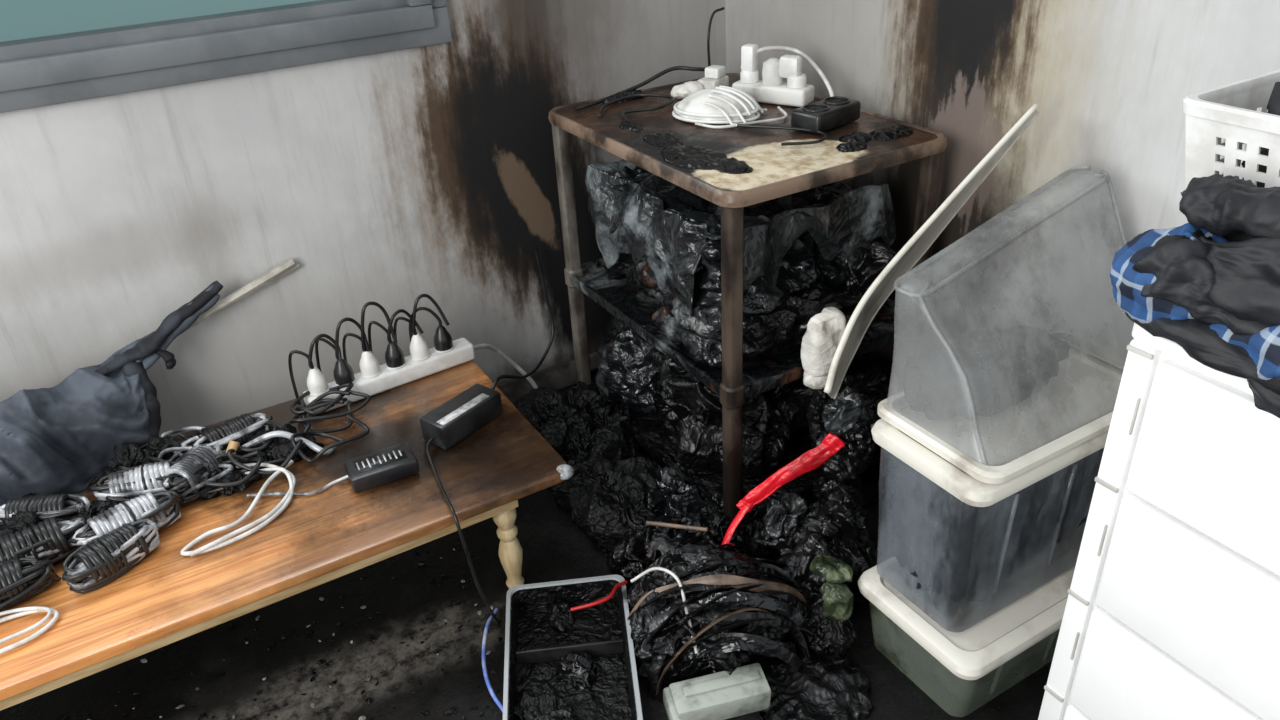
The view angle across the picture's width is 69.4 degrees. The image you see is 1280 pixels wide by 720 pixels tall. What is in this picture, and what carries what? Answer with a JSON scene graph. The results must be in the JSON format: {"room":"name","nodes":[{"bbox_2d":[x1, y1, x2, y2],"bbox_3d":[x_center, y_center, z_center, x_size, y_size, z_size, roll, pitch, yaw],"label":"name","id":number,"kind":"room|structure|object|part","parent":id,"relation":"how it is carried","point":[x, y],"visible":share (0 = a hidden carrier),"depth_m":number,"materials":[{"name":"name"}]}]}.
{"room":"fire-damaged room","nodes":[
{"label":"fire-damaged room","id":0,"kind":"room"},
{"bbox_2d":[0,0,725,436],"bbox_3d":[-1.398,-0.331,1.521,3.870,1.750,0.120,-19,33,-25],"label":"wall","id":1,"kind":"structure","parent":0,"point":[391,179],"depth_m":1.95,"materials":[{"name":"white paint"}]},
{"bbox_2d":[0,0,451,112],"bbox_3d":[-1.276,-0.772,1.297,1.980,0.905,0.084,-19,33,-25],"label":"window","id":2,"kind":"structure","parent":1,"relation":"in","point":[51,79],"depth_m":1.69,"materials":[{"name":"grey paint"}]},
{"bbox_3d":[-1.284,-0.778,1.308,1.850,0.775,0.055,-19,33,-25],"label":"sash","id":3,"kind":"part","parent":2,"relation":"part of","materials":[{"name":"grey metal"}]},
{"bbox_2d":[496,352,598,404],"bbox_3d":[-1.365,0.437,1.870,3.770,0.070,0.012,-19,33,-25],"label":"baseboard","id":4,"kind":"structure","parent":1,"relation":"attached to","point":[562,375],"depth_m":2.41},
{"bbox_2d":[0,383,1051,719],"bbox_3d":[-0.547,1.092,0.774,3.870,0.050,3.240,-19,33,-25],"label":"floor","id":5,"kind":"structure","parent":0,"point":[554,547],"depth_m":1.67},
{"bbox_2d":[62,548,501,719],"bbox_3d":[-0.639,0.559,1.650,0.768,0.007,0.707,-19,33,-25],"label":"ash","id":6,"kind":"object","parent":5,"relation":"on","point":[368,700],"visible":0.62,"depth_m":1.67},
{"bbox_2d":[0,360,573,710],"bbox_3d":[-0.818,0.397,1.669,1.324,0.284,0.561,-19,33,-25],"label":"table","id":7,"kind":"object","parent":5,"relation":"on","point":[169,597],"visible":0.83,"depth_m":1.56,"materials":[{"name":"brown wood"}]},
{"bbox_2d":[0,606,58,653],"bbox_3d":[-0.966,0.410,1.366,0.189,0.014,0.089,-19,33,-25],"label":"cable loop","id":8,"kind":"object","parent":7,"relation":"on","point":[23,611],"visible":1,"depth_m":1.39,"materials":[{"name":"white plastic"}]},
{"bbox_2d":[0,557,60,611],"bbox_3d":[-0.993,0.353,1.420,0.169,0.068,0.078,-19,33,-25],"label":"coiled cable","id":9,"kind":"object","parent":7,"relation":"on","point":[21,579],"visible":1,"depth_m":1.42,"materials":[{"name":"black plastic"}]},
{"bbox_3d":[-0.994,0.352,1.421,0.103,0.067,0.071,-23,35,-30],"label":"wrapped cord","id":10,"kind":"part","parent":9,"relation":"part of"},
{"bbox_2d":[0,517,86,563],"bbox_3d":[-0.995,0.306,1.501,0.180,0.068,0.071,-24,36,-31],"label":"coiled cable","id":11,"kind":"object","parent":7,"relation":"on","point":[48,539],"visible":0.73,"depth_m":1.49,"materials":[{"name":"black plastic"}]},
{"bbox_2d":[0,493,92,521],"bbox_3d":[-1.021,0.261,1.581,0.162,0.068,0.071,-5,30,-2],"label":"coiled cable","id":12,"kind":"object","parent":7,"relation":"on","point":[46,506],"visible":0.59,"depth_m":1.56,"materials":[{"name":"grey plastic"}]},
{"bbox_3d":[-1.019,0.262,1.580,0.103,0.067,0.066,-7,30,-7],"label":"wrapped cord","id":13,"kind":"part","parent":12,"relation":"part of","materials":[{"name":"black plastic"}]},
{"bbox_2d":[62,518,159,593],"bbox_3d":[-0.846,0.310,1.479,0.068,0.068,0.153,17,36,31],"label":"coiled cable","id":14,"kind":"object","parent":7,"relation":"on","point":[102,560],"visible":1,"depth_m":1.46,"materials":[{"name":"black plastic"}]},
{"bbox_3d":[-0.845,0.309,1.481,0.068,0.067,0.097,15,35,29],"label":"wrapped cord","id":15,"kind":"part","parent":14,"relation":"part of","materials":[{"name":"black plastic"}]},
{"bbox_2d":[68,490,183,548],"bbox_3d":[-0.858,0.270,1.550,0.073,0.068,0.179,23,39,38],"label":"coiled cable","id":16,"kind":"object","parent":7,"relation":"on","point":[163,508],"visible":0.66,"depth_m":1.54,"materials":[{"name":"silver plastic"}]},
{"bbox_3d":[-0.858,0.271,1.548,0.109,0.067,0.071,-26,37,-34],"label":"wrapped cord","id":17,"kind":"part","parent":16,"relation":"part of","materials":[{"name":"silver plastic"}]},
{"bbox_2d":[88,460,180,501],"bbox_3d":[-0.877,0.220,1.638,0.169,0.068,0.082,-19,33,-25],"label":"coiled cable","id":18,"kind":"object","parent":7,"relation":"on","point":[132,482],"visible":0.59,"depth_m":1.61,"materials":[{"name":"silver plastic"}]},
{"bbox_3d":[-0.877,0.219,1.639,0.109,0.067,0.071,-16,32,-20],"label":"wrapped cord","id":19,"kind":"part","parent":18,"relation":"part of","materials":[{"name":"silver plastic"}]},
{"bbox_2d":[0,259,299,505],"bbox_3d":[-1.040,0.126,1.626,1.061,0.254,0.342,-23,35,-30],"label":"umbrella","id":20,"kind":"object","parent":7,"relation":"on","point":[60,438],"visible":0.96,"depth_m":1.71,"materials":[{"name":"fabric"}]},
{"bbox_2d":[0,382,370,536],"bbox_3d":[-0.841,0.185,1.690,0.719,0.074,0.236,-19,33,-25],"label":"cords","id":21,"kind":"object","parent":7,"relation":"on","point":[275,450],"visible":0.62,"depth_m":1.71,"materials":[{"name":"black plastic"}]},
{"bbox_3d":[-0.865,0.231,1.636,0.088,0.047,0.116,6,31,16],"label":"cord","id":22,"kind":"part","parent":21,"relation":"part of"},
{"bbox_3d":[-0.886,0.188,1.697,0.126,0.040,0.077,-12,31,-14],"label":"cord","id":23,"kind":"part","parent":21,"relation":"part of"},
{"bbox_3d":[-0.901,0.188,1.703,0.136,0.036,0.079,-19,33,-25],"label":"cord","id":24,"kind":"part","parent":21,"relation":"part of","materials":[{"name":"black plastic"}]},
{"bbox_3d":[-0.901,0.177,1.732,0.142,0.046,0.090,-1,30,5],"label":"cord","id":25,"kind":"part","parent":21,"relation":"part of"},
{"bbox_3d":[-0.846,0.177,1.688,0.096,0.021,0.101,-19,33,-25],"label":"cord","id":26,"kind":"part","parent":21,"relation":"part of","materials":[{"name":"grey plastic"}]},
{"bbox_3d":[-0.843,0.150,1.769,0.125,0.055,0.080,-19,33,-25],"label":"cord","id":27,"kind":"part","parent":21,"relation":"part of","materials":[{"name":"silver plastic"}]},
{"bbox_3d":[-0.829,0.179,1.694,0.125,0.032,0.062,-19,33,-25],"label":"cord","id":28,"kind":"part","parent":21,"relation":"part of","materials":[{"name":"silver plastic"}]},
{"bbox_3d":[-0.808,0.209,1.657,0.091,0.045,0.135,20,37,35],"label":"cord","id":29,"kind":"part","parent":21,"relation":"part of","materials":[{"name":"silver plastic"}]},
{"bbox_3d":[-0.742,0.199,1.671,0.115,0.042,0.090,-19,33,-25],"label":"cord","id":30,"kind":"part","parent":21,"relation":"part of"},
{"bbox_3d":[-0.741,0.204,1.672,0.134,0.043,0.076,-19,33,-25],"label":"cord","id":31,"kind":"part","parent":21,"relation":"part of","materials":[{"name":"grey plastic"}]},
{"bbox_3d":[-0.723,0.179,1.711,0.136,0.042,0.065,-19,33,-25],"label":"cord","id":32,"kind":"part","parent":21,"relation":"part of","materials":[{"name":"plastic"}]},
{"bbox_3d":[-0.739,0.140,1.750,0.101,0.026,0.107,-19,33,-25],"label":"cord","id":33,"kind":"part","parent":21,"relation":"part of","materials":[{"name":"grey plastic"}]},
{"bbox_3d":[-0.687,0.174,1.706,0.129,0.046,0.088,-19,33,-25],"label":"cord","id":34,"kind":"part","parent":21,"relation":"part of","materials":[{"name":"plastic"}]},
{"bbox_3d":[-0.698,0.147,1.765,0.140,0.032,0.101,-19,33,-25],"label":"cord","id":35,"kind":"part","parent":21,"relation":"part of","materials":[{"name":"white plastic"}]},
{"bbox_3d":[-0.640,0.091,1.839,0.082,0.037,0.090,9,32,21],"label":"cord","id":36,"kind":"part","parent":21,"relation":"part of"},
{"bbox_3d":[-0.630,0.087,1.857,0.123,0.046,0.094,-19,33,-25],"label":"cord","id":37,"kind":"part","parent":21,"relation":"part of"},
{"bbox_3d":[-0.612,0.109,1.826,0.109,0.036,0.087,-19,33,-25],"label":"cord","id":38,"kind":"part","parent":21,"relation":"part of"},
{"bbox_3d":[-0.584,0.145,1.748,0.142,0.049,0.078,-19,33,-25],"label":"cord","id":39,"kind":"part","parent":21,"relation":"part of","materials":[{"name":"black rubber"}]},
{"bbox_3d":[-0.613,0.093,1.825,0.159,0.035,0.078,-19,33,-25],"label":"cord","id":40,"kind":"part","parent":21,"relation":"part of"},
{"bbox_2d":[162,444,227,503],"bbox_3d":[-0.801,0.200,1.666,0.072,0.068,0.146,5,31,14],"label":"coiled cable","id":41,"kind":"object","parent":7,"relation":"on","point":[190,465],"visible":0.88,"depth_m":1.64,"materials":[{"name":"grey plastic"}]},
{"bbox_2d":[193,413,272,452],"bbox_3d":[-0.774,0.146,1.755,0.153,0.068,0.074,-19,33,-25],"label":"coiled cable","id":42,"kind":"object","parent":7,"relation":"on","point":[239,428],"visible":0.59,"depth_m":1.74,"materials":[{"name":"grey plastic"}]},
{"bbox_3d":[-0.772,0.145,1.756,0.066,0.067,0.096,21,38,36],"label":"wrapped cord","id":43,"kind":"part","parent":42,"relation":"part of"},
{"bbox_2d":[181,431,335,556],"bbox_3d":[-0.666,0.224,1.619,0.166,0.054,0.309,-1,30,3],"label":"cable loop","id":44,"kind":"object","parent":7,"relation":"on","point":[286,500],"visible":0.9,"depth_m":1.59,"materials":[{"name":"white plastic"}]},
{"bbox_2d":[247,442,418,496],"bbox_3d":[-0.547,0.213,1.650,0.296,0.032,0.081,-14,32,-18],"label":"charger","id":45,"kind":"object","parent":7,"relation":"on","point":[383,466],"visible":0.99,"depth_m":1.66,"materials":[{"name":"black plastic"}]},
{"bbox_3d":[-0.606,0.230,1.642,0.182,0.017,0.030,-8,30,-9],"label":"charger cord","id":46,"kind":"part","parent":45,"relation":"part of","materials":[{"name":"white plastic"}]},
{"bbox_2d":[356,450,401,469],"bbox_3d":[-0.470,0.180,1.668,0.081,0.001,0.031,-19,33,-25],"label":"print","id":47,"kind":"object","parent":45,"relation":"on","point":[381,459],"depth_m":1.67},
{"bbox_2d":[288,294,537,415],"bbox_3d":[-0.407,0.024,2.073,0.697,0.473,0.141,-19,33,-25],"label":"power strip","id":48,"kind":"object","parent":7,"relation":"on","point":[374,378],"depth_m":1.92,"materials":[{"name":"white plastic"}]},
{"bbox_2d":[419,248,554,623],"bbox_3d":[-0.320,0.122,1.955,0.159,0.417,0.843,-1,30,5],"label":"power adapter","id":49,"kind":"object","parent":7,"relation":"on","point":[454,420],"visible":1,"depth_m":1.76,"materials":[{"name":"black plastic"}]},
{"bbox_3d":[-0.335,0.326,1.722,0.066,0.300,0.249,-19,33,-25],"label":"output cord","id":50,"kind":"part","parent":49,"relation":"part of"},
{"bbox_3d":[-0.265,-0.028,2.066,0.031,0.274,0.493,2,30,9],"label":"cord","id":51,"kind":"part","parent":49,"relation":"part of","materials":[{"name":"black plastic"}]},
{"bbox_3d":[-0.248,0.336,1.743,0.048,0.258,0.048,-19,33,-25],"label":"leg","id":52,"kind":"part","parent":7,"relation":"part of","materials":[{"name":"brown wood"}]},
{"bbox_2d":[503,575,642,719],"bbox_3d":[-0.120,0.526,1.597,0.223,0.058,0.360,-5,30,-4],"label":"tray","id":53,"kind":"object","parent":5,"relation":"on","point":[560,663],"visible":1,"depth_m":1.62,"materials":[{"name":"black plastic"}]},
{"bbox_2d":[482,521,707,711],"bbox_3d":[-0.070,0.444,1.631,0.477,0.142,0.344,-19,33,-25],"label":"loose wires","id":54,"kind":"object","parent":5,"relation":"on","point":[662,524],"visible":0.98,"depth_m":1.65,"materials":[{"name":"white plastic"}]},
{"bbox_3d":[0.069,0.311,1.732,0.123,0.028,0.008,10,33,22],"label":"brown rod","id":55,"kind":"part","parent":54,"relation":"part of","materials":[{"name":"brown wood"}]},
{"bbox_2d":[514,386,877,719],"bbox_3d":[0.160,0.235,1.815,0.479,0.323,1.256,-19,33,-25],"label":"debris heap","id":56,"kind":"object","parent":5,"relation":"on","point":[612,492],"depth_m":1.80,"materials":[{"name":"black plastic"}]},
{"bbox_3d":[0.231,0.257,1.706,0.280,0.259,0.084,-13,31,-17],"label":"red plastic handle","id":57,"kind":"part","parent":56,"relation":"part of","materials":[{"name":"red plastic"}]},
{"bbox_2d":[621,542,810,694],"bbox_3d":[0.137,0.430,1.642,0.343,0.156,0.297,-9,30,-10],"label":"pile","id":58,"kind":"object","parent":5,"relation":"on","point":[738,612],"visible":0.96,"depth_m":1.58,"materials":[{"name":"black plastic"}]},
{"bbox_2d":[663,663,770,719],"bbox_3d":[0.126,0.554,1.525,0.169,0.063,0.069,-10,31,-11],"label":"plastic box","id":59,"kind":"object","parent":5,"relation":"on","point":[721,695],"visible":1,"depth_m":1.50,"materials":[{"name":"white plastic"}]},
{"bbox_2d":[548,73,947,525],"bbox_3d":[0.203,-0.147,2.031,0.508,0.760,0.694,-19,33,-25],"label":"side table","id":60,"kind":"object","parent":5,"relation":"on","point":[778,171],"visible":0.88,"depth_m":1.79,"materials":[{"name":"brown laminate"}]},
{"bbox_3d":[-0.155,-0.197,2.179,0.032,0.734,0.032,-19,33,-25],"label":"leg","id":61,"kind":"part","parent":60,"relation":"part of","materials":[{"name":"grey metal"}]},
{"bbox_2d":[671,65,728,98],"bbox_3d":[0.130,-0.603,2.009,0.132,0.061,0.073,-7,30,-7],"label":"plug adapter","id":62,"kind":"object","parent":60,"relation":"on","point":[715,75],"visible":0.76,"depth_m":1.99,"materials":[{"name":"plastic"}]},
{"bbox_2d":[574,7,826,145],"bbox_3d":[0.153,-0.562,1.841,0.422,0.153,0.558,-19,33,-25],"label":"power cord","id":63,"kind":"object","parent":60,"relation":"on","point":[665,71],"visible":0.92,"depth_m":1.99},
{"bbox_2d":[672,85,766,126],"bbox_3d":[0.154,-0.524,1.868,0.187,0.058,0.140,12,33,25],"label":"cable coil","id":64,"kind":"object","parent":60,"relation":"on","point":[721,104],"visible":1,"depth_m":1.83,"materials":[{"name":"plastic"}]},
{"bbox_3d":[0.170,0.063,1.697,0.032,0.734,0.032,-19,33,-25],"label":"leg","id":65,"kind":"part","parent":60,"relation":"part of","materials":[{"name":"brown metal"}]},
{"bbox_2d":[585,159,897,367],"bbox_3d":[0.188,-0.275,1.946,0.489,0.299,0.635,-19,33,-25],"label":"debris","id":66,"kind":"object","parent":60,"relation":"on","point":[806,252],"visible":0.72,"depth_m":1.76,"materials":[{"name":"black plastic"}]},
{"bbox_2d":[570,258,917,399],"bbox_3d":[0.203,-0.138,2.036,0.496,0.026,0.682,-19,33,-25],"label":"shelf","id":67,"kind":"object","parent":60,"relation":"on","point":[632,306],"depth_m":1.86,"materials":[{"name":"black metal"}]},
{"bbox_2d":[595,316,898,476],"bbox_3d":[0.227,0.003,2.076,0.520,0.273,0.594,-19,33,-25],"label":"debris","id":68,"kind":"object","parent":60,"relation":"on","point":[633,372],"visible":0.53,"depth_m":1.95,"materials":[{"name":"black plastic"}]},
{"bbox_2d":[603,89,913,173],"bbox_3d":[0.138,-0.444,1.778,0.676,0.019,0.387,17,36,31],"label":"debris","id":69,"kind":"object","parent":60,"relation":"on","point":[698,157],"visible":0.97,"depth_m":1.69,"materials":[{"name":"black plastic"}]},
{"bbox_2d":[695,43,833,128],"bbox_3d":[0.262,-0.550,1.851,0.227,0.112,0.275,11,33,24],"label":"power strip","id":70,"kind":"object","parent":60,"relation":"on","point":[772,89],"visible":0.88,"depth_m":1.91,"materials":[{"name":"plastic"}]},
{"bbox_3d":[0.211,-0.477,1.833,0.197,0.008,0.071,-15,32,-20],"label":"cord","id":71,"kind":"part","parent":70,"relation":"part of","materials":[{"name":"white plastic"}]},
{"bbox_3d":[0.318,-0.593,1.921,0.084,0.106,0.229,-24,36,-32],"label":"cord","id":72,"kind":"part","parent":70,"relation":"part of","materials":[{"name":"white plastic"}]},
{"bbox_2d":[791,96,860,133],"bbox_3d":[0.358,-0.474,1.781,0.135,0.041,0.070,-27,37,-35],"label":"double socket","id":73,"kind":"object","parent":60,"relation":"on","point":[827,114],"visible":1,"depth_m":1.75,"materials":[{"name":"plastic"}]},
{"bbox_3d":[0.558,-0.070,1.887,0.032,0.734,0.032,-19,33,-25],"label":"leg","id":74,"kind":"part","parent":60,"relation":"part of","materials":[{"name":"brown metal"}]},
{"bbox_2d":[810,553,856,655],"bbox_3d":[0.337,0.428,1.611,0.072,0.168,0.114,-19,33,-25],"label":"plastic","id":75,"kind":"object","parent":5,"relation":"on","point":[836,607],"visible":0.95,"depth_m":1.58,"materials":[{"name":"green plastic"}]},
{"bbox_2d":[807,386,880,510],"bbox_3d":[0.381,0.210,1.751,0.138,0.402,0.127,-19,33,-25],"label":"lump","id":76,"kind":"object","parent":5,"relation":"on","point":[851,416],"visible":0.64,"depth_m":1.68,"materials":[{"name":"black plastic"}]},
{"bbox_2d":[801,307,846,448],"bbox_3d":[0.341,0.050,1.721,0.103,0.313,0.067,-19,33,-25],"label":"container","id":77,"kind":"object","parent":76,"relation":"on","point":[821,339],"visible":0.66,"depth_m":1.66,"materials":[{"name":"white plastic"}]},
{"bbox_2d":[824,103,1038,398],"bbox_3d":[0.466,-0.177,1.557,0.420,0.467,0.093,-17,33,-22],"label":"strip","id":78,"kind":"object","parent":76,"relation":"on","point":[921,241],"visible":1,"depth_m":1.54,"materials":[{"name":"white plastic"}]},
{"bbox_2d":[858,565,1074,708],"bbox_3d":[0.628,0.418,1.618,0.457,0.152,0.260,-19,33,-25],"label":"storage bin","id":79,"kind":"object","parent":5,"relation":"on","point":[1027,629],"visible":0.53,"depth_m":1.50,"materials":[{"name":"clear plastic"}]},
{"bbox_2d":[871,347,1122,632],"bbox_3d":[0.612,0.205,1.525,0.457,0.299,0.230,-19,33,-25],"label":"storage bin","id":80,"kind":"object","parent":79,"relation":"on","point":[962,548],"visible":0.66,"depth_m":1.42,"materials":[{"name":"clear plastic"}]},
{"bbox_3d":[0.606,0.088,1.458,0.457,0.030,0.230,-19,33,-25],"label":"lid","id":81,"kind":"part","parent":80,"relation":"part of","materials":[{"name":"plastic"}]},
{"bbox_2d":[877,166,1133,483],"bbox_3d":[0.605,-0.072,1.379,0.445,0.321,0.240,-19,33,-25],"label":"storage bin","id":82,"kind":"object","parent":80,"relation":"on","point":[1015,286],"visible":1,"depth_m":1.39,"materials":[{"name":"clear plastic"}]},
{"bbox_2d":[1038,323,1279,719],"bbox_3d":[0.884,0.339,1.100,0.467,0.780,0.540,-19,33,-25],"label":"drawer cabinet","id":83,"kind":"object","parent":5,"relation":"on","point":[1172,611],"visible":0.99,"depth_m":1.04,"materials":[{"name":"white plastic"}]},
{"bbox_3d":[0.708,0.640,1.145,0.026,0.174,0.450,-19,33,-25],"label":"drawer","id":84,"kind":"part","parent":83,"relation":"part of","materials":[{"name":"white plastic"}]},
{"bbox_3d":[0.576,0.300,1.199,0.020,0.740,0.032,-19,33,-25],"label":"post","id":85,"kind":"part","parent":83,"relation":"part of","materials":[{"name":"white plastic"}]},
{"bbox_3d":[0.699,0.482,1.053,0.026,0.174,0.450,-19,33,-25],"label":"drawer","id":86,"kind":"part","parent":83,"relation":"part of","materials":[{"name":"white plastic"}]},
{"bbox_3d":[0.690,0.325,0.962,0.026,0.174,0.450,-19,33,-25],"label":"drawer","id":87,"kind":"part","parent":83,"relation":"part of","materials":[{"name":"white plastic"}]},
{"bbox_3d":[0.867,0.009,0.912,0.449,0.020,0.540,-19,33,-25],"label":"panel","id":88,"kind":"part","parent":83,"relation":"part of","materials":[{"name":"white plastic"}]},
{"bbox_2d":[1110,174,1279,417],"bbox_3d":[0.686,-0.029,0.852,0.188,0.205,0.508,-19,33,-25],"label":"clothes","id":89,"kind":"object","parent":83,"relation":"on","point":[1208,285],"visible":1,"depth_m":0.91,"materials":[{"name":"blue fabric"}]},
{"bbox_3d":[0.680,0.167,0.871,0.026,0.174,0.450,-19,33,-25],"label":"drawer","id":90,"kind":"part","parent":83,"relation":"part of","materials":[{"name":"white plastic"}]},
{"bbox_2d":[1182,69,1279,223],"bbox_3d":[0.853,-0.181,0.951,0.338,0.262,0.456,-19,33,-25],"label":"laundry basket","id":91,"kind":"object","parent":83,"relation":"on","point":[1229,112],"visible":0.43,"depth_m":1.00,"materials":[{"name":"white plastic"}]},
{"bbox_2d":[726,0,1279,392],"bbox_3d":[1.034,-0.522,0.903,0.100,2.450,3.140,-19,33,-25],"label":"wall","id":92,"kind":"structure","parent":0,"point":[1109,81],"depth_m":1.60,"materials":[{"name":"white paint"}]}
]}

